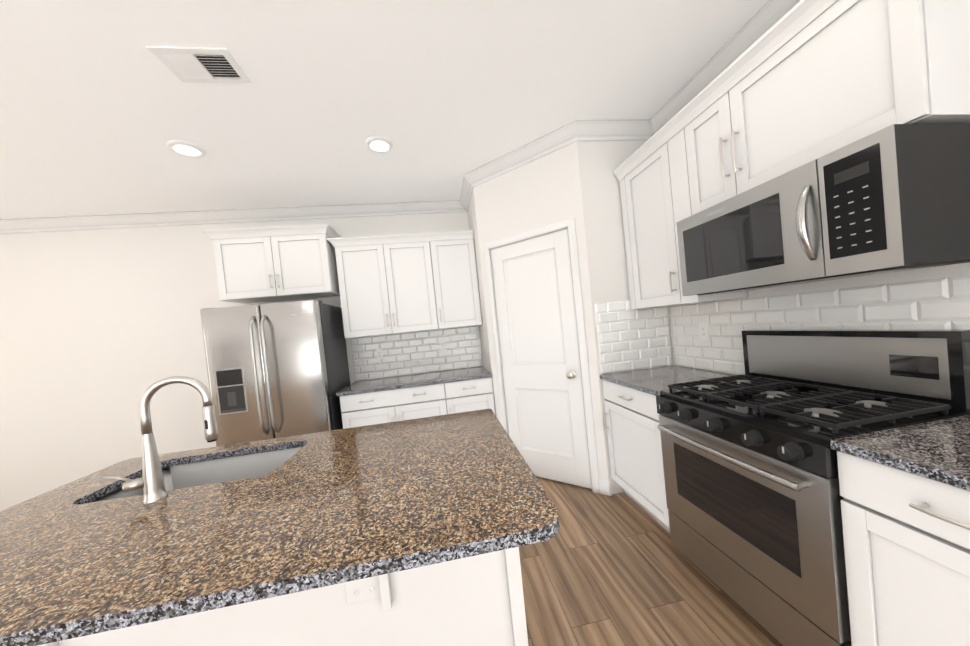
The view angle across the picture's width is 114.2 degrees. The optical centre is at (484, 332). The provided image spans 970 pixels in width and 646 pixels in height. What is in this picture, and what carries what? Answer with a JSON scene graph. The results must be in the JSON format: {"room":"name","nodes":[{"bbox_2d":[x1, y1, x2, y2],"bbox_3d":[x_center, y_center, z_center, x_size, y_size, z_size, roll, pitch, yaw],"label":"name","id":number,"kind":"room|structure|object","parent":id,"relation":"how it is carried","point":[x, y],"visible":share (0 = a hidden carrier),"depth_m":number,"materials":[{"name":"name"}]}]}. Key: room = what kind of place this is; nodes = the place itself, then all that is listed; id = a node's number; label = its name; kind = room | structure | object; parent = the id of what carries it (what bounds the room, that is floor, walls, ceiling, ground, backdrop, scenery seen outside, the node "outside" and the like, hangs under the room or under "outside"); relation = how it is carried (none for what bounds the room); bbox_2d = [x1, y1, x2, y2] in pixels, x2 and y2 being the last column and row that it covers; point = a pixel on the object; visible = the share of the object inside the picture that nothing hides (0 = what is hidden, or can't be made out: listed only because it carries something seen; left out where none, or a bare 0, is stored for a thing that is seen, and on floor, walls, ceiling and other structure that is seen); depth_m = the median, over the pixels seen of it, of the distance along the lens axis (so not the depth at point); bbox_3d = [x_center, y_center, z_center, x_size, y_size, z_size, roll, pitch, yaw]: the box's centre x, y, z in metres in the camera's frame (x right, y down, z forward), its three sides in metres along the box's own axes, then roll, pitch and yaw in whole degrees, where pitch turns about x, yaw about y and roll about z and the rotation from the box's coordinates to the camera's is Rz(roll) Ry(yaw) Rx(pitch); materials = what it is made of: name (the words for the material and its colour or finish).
{"room":"kitchen","nodes":[
{"label":"kitchen","id":0,"kind":"room"},
{"bbox_2d":[0,212,482,510],"bbox_3d":[-2.601,0.184,3.218,8.010,2.750,0.120,-6,1,-8],"label":"wall","id":1,"kind":"structure","parent":0,"point":[101,331],"depth_m":3.00,"materials":[{"name":"white paint"}]},
{"bbox_2d":[202,224,340,303],"bbox_3d":[-1.962,-0.640,3.032,1.047,0.620,0.420,-6,1,-8],"label":"upper cabinet","id":2,"kind":"object","parent":1,"relation":"attached to","point":[271,264],"visible":1,"depth_m":2.87,"materials":[{"name":"white wood"}]},
{"bbox_2d":[331,232,446,338],"bbox_3d":[-0.947,-0.462,3.227,0.961,0.952,0.320,-6,1,-8],"label":"upper cabinet","id":3,"kind":"object","parent":1,"relation":"attached to","point":[400,283],"depth_m":3.07,"materials":[{"name":"white wood"}]},
{"bbox_2d":[350,326,482,380],"bbox_3d":[-0.724,0.223,3.425,1.378,0.457,0.010,-6,1,-8],"label":"backsplash","id":4,"kind":"structure","parent":1,"relation":"attached to","point":[410,353],"depth_m":3.42,"materials":[{"name":"white tile"}]},
{"bbox_2d":[376,349,382,359],"bbox_3d":[-1.128,0.237,3.358,0.070,0.115,0.007,-6,1,-8],"label":"electrical outlet","id":5,"kind":"object","parent":4,"relation":"attached to","point":[379,354],"visible":1,"depth_m":3.35,"materials":[{"name":"white plastic"}]},
{"bbox_2d":[435,230,481,327],"bbox_3d":[-0.345,-0.525,3.314,0.507,0.952,0.320,-6,1,-8],"label":"upper cabinet","id":6,"kind":"object","parent":1,"relation":"attached to","point":[457,259],"depth_m":3.17,"materials":[{"name":"white wood"}]},
{"bbox_2d":[0,0,767,218],"bbox_3d":[-2.244,-1.190,-0.241,8.010,0.060,7.050,-6,1,-8],"label":"ceiling","id":7,"kind":"structure","parent":0,"point":[101,104],"depth_m":1.76,"materials":[{"name":"white paint"}]},
{"bbox_2d":[166,140,205,156],"bbox_3d":[-2.003,-1.226,2.108,0.194,0.018,0.194,-6,1,-8],"label":"recessed light","id":8,"kind":"object","parent":7,"relation":"in","point":[185,148],"visible":0.96,"depth_m":2.08,"materials":[{"name":"white plastic"}]},
{"bbox_2d":[146,46,251,83],"bbox_3d":[-1.359,-1.281,1.514,0.320,0.011,0.200,-6,1,-8],"label":"ceiling vent","id":9,"kind":"object","parent":7,"relation":"in","point":[199,65],"visible":1,"depth_m":1.50,"materials":[{"name":"white plastic"}]},
{"bbox_2d":[365,136,392,152],"bbox_3d":[-0.766,-1.354,2.275,0.194,0.018,0.194,-6,1,-8],"label":"recessed light","id":10,"kind":"object","parent":7,"relation":"in","point":[378,144],"visible":1,"depth_m":2.25,"materials":[{"name":"white plastic"}]},
{"bbox_2d":[468,141,672,493],"bbox_3d":[0.676,-0.141,2.976,1.320,2.750,1.295,-6,1,-8],"label":"wall","id":11,"kind":"structure","parent":0,"point":[579,182],"depth_m":2.37,"materials":[{"name":"white paint"}]},
{"bbox_2d":[0,0,800,233],"bbox_3d":[-2.236,-1.108,-0.239,7.770,0.104,6.810,-6,1,-8],"label":"crown molding","id":12,"kind":"structure","parent":11,"relation":"attached to","point":[762,20],"depth_m":2.80,"materials":[{"name":"white wood"}]},
{"bbox_2d":[491,229,591,488],"bbox_3d":[0.447,0.239,2.655,0.555,2.030,0.554,-6,1,-8],"label":"pantry door","id":13,"kind":"structure","parent":11,"relation":"in","point":[538,337],"depth_m":2.63,"materials":[{"name":"white wood"}]},
{"bbox_2d":[483,218,599,492],"bbox_3d":[0.462,0.210,2.678,0.860,2.107,0.119,-5,2,37],"label":"door frame","id":14,"kind":"structure","parent":11,"relation":"attached to","point":[569,224],"depth_m":2.41,"materials":[{"name":"white wood"}]},
{"bbox_2d":[599,478,611,495],"bbox_3d":[-1.971,1.520,-0.183,7.770,0.112,6.810,-6,1,-8],"label":"baseboard","id":15,"kind":"structure","parent":11,"relation":"attached to","point":[605,488],"depth_m":2.37,"materials":[{"name":"white wood"}]},
{"bbox_2d":[519,476,782,645],"bbox_3d":[-1.963,1.605,-0.181,8.010,0.060,7.050,-6,1,-8],"label":"floor","id":16,"kind":"structure","parent":0,"point":[617,569],"depth_m":1.56,"materials":[{"name":"brown wood"}]},
{"bbox_2d":[200,299,349,445],"bbox_3d":[-1.775,0.626,2.842,0.860,1.722,0.788,-6,1,-8],"label":"refrigerator","id":17,"kind":"object","parent":16,"relation":"on","point":[277,370],"visible":0.75,"depth_m":2.53,"materials":[{"name":"grey metal"}]},
{"bbox_2d":[52,548,528,645],"bbox_3d":[-0.700,0.976,1.104,1.662,0.884,0.960,-6,1,-8],"label":"kitchen island","id":18,"kind":"object","parent":16,"relation":"on","point":[480,601],"depth_m":0.95,"materials":[{"name":"white wood"}]},
{"bbox_2d":[0,409,559,645],"bbox_3d":[-0.744,0.522,1.080,1.730,0.030,1.030,-6,1,-8],"label":"island countertop","id":19,"kind":"structure","parent":18,"relation":"on","point":[369,502],"depth_m":0.79,"materials":[{"name":"brown stone"}]},
{"bbox_2d":[92,376,217,503],"bbox_3d":[-1.053,0.343,1.018,0.285,0.390,0.105,-6,1,-8],"label":"faucet","id":20,"kind":"object","parent":19,"relation":"on","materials":[{"name":"grey metal"}]},
{"bbox_2d":[80,444,303,503],"bbox_3d":[-1.090,0.665,1.258,0.694,0.217,0.434,-6,1,-8],"label":"sink","id":21,"kind":"object","parent":19,"relation":"in","point":[261,461],"depth_m":1.44,"materials":[{"name":"silver metal"}]},
{"bbox_2d":[339,382,454,428],"bbox_3d":[-0.792,0.942,3.115,0.976,0.884,0.605,-6,1,-8],"label":"base cabinet","id":22,"kind":"object","parent":16,"relation":"on","point":[383,406],"depth_m":2.81,"materials":[{"name":"white wood"}]},
{"bbox_2d":[451,377,495,414],"bbox_3d":[-0.183,0.879,3.203,0.507,0.884,0.605,-6,1,-8],"label":"base cabinet","id":23,"kind":"object","parent":16,"relation":"on","point":[473,394],"depth_m":2.91,"materials":[{"name":"white wood"}]},
{"bbox_2d":[336,366,491,395],"bbox_3d":[-0.656,0.469,3.125,1.380,0.030,0.623,-6,1,-8],"label":"countertop","id":24,"kind":"structure","parent":23,"relation":"on","point":[388,383],"depth_m":2.96,"materials":[{"name":"grey stone"}]},
{"bbox_2d":[602,380,669,532],"bbox_3d":[1.257,0.758,2.082,0.605,0.884,0.625,-6,1,-8],"label":"base cabinet","id":25,"kind":"object","parent":16,"relation":"on","point":[632,417],"depth_m":2.00,"materials":[{"name":"white wood"}]},
{"bbox_2d":[656,329,969,645],"bbox_3d":[1.294,0.615,1.383,0.684,1.190,0.760,-6,1,-8],"label":"range","id":26,"kind":"object","parent":16,"relation":"on","point":[751,478],"visible":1,"depth_m":1.20,"materials":[{"name":"grey metal"}]},
{"bbox_2d":[837,451,969,645],"bbox_3d":[1.482,0.768,0.529,0.605,0.884,0.977,-6,1,-8],"label":"base cabinet","id":27,"kind":"object","parent":16,"relation":"on","point":[906,536],"depth_m":0.84,"materials":[{"name":"white wood"}]},
{"bbox_2d":[600,365,969,490],"bbox_3d":[1.393,0.312,0.775,0.621,0.030,3.253,-6,1,-8],"label":"countertop","id":28,"kind":"structure","parent":27,"relation":"on","point":[938,450],"depth_m":0.91,"materials":[{"name":"grey stone"}]},
{"bbox_2d":[668,262,969,374],"bbox_3d":[1.789,-0.196,0.290,0.120,2.750,6.930,-6,1,-8],"label":"wall","id":29,"kind":"structure","parent":0,"point":[960,269],"depth_m":1.30,"materials":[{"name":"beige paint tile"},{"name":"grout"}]},
{"bbox_2d":[617,136,668,308],"bbox_3d":[1.243,-0.701,2.135,0.320,1.034,0.499,-6,1,-8],"label":"upper cabinet","id":30,"kind":"object","parent":29,"relation":"attached to","point":[640,189],"depth_m":2.14,"materials":[{"name":"white wood"}]},
{"bbox_2d":[657,104,747,305],"bbox_3d":[1.288,-0.699,1.823,0.320,1.034,0.248,-6,1,-8],"label":"upper cabinet","id":31,"kind":"object","parent":29,"relation":"attached to","point":[676,158],"depth_m":1.82,"materials":[{"name":"white wood"}]},
{"bbox_2d":[693,88,720,210],"bbox_3d":[1.297,-0.928,1.594,0.320,0.570,0.330,-6,1,-8],"label":"upper cabinet","id":32,"kind":"object","parent":29,"relation":"attached to","point":[704,144],"depth_m":1.61,"materials":[{"name":"white wood"}]},
{"bbox_2d":[594,275,969,374],"bbox_3d":[1.375,0.030,0.776,0.604,0.533,3.262,-6,1,-8],"label":"backsplash","id":33,"kind":"structure","parent":29,"relation":"attached to","point":[629,339],"depth_m":1.79,"materials":[{"name":"white tile"}]},
{"bbox_2d":[699,323,708,339],"bbox_3d":[1.472,-0.007,2.110,0.007,0.115,0.070,-6,1,-8],"label":"electrical outlet","id":34,"kind":"object","parent":33,"relation":"attached to","point":[704,331],"visible":1,"depth_m":2.11,"materials":[{"name":"white plastic"}]},
{"bbox_2d":[709,0,969,201],"bbox_3d":[1.350,-0.926,1.231,0.320,0.570,0.639,-6,1,-8],"label":"upper cabinet","id":35,"kind":"object","parent":29,"relation":"attached to","point":[800,83],"depth_m":1.09,"materials":[{"name":"white wood"}]},
{"bbox_2d":[676,123,969,295],"bbox_3d":[1.309,-0.413,1.339,0.475,0.410,0.830,-6,1,-8],"label":"microwave","id":36,"kind":"object","parent":35,"relation":"attached to","point":[893,198],"visible":1,"depth_m":1.02,"materials":[{"name":"silver metal"}]}
]}

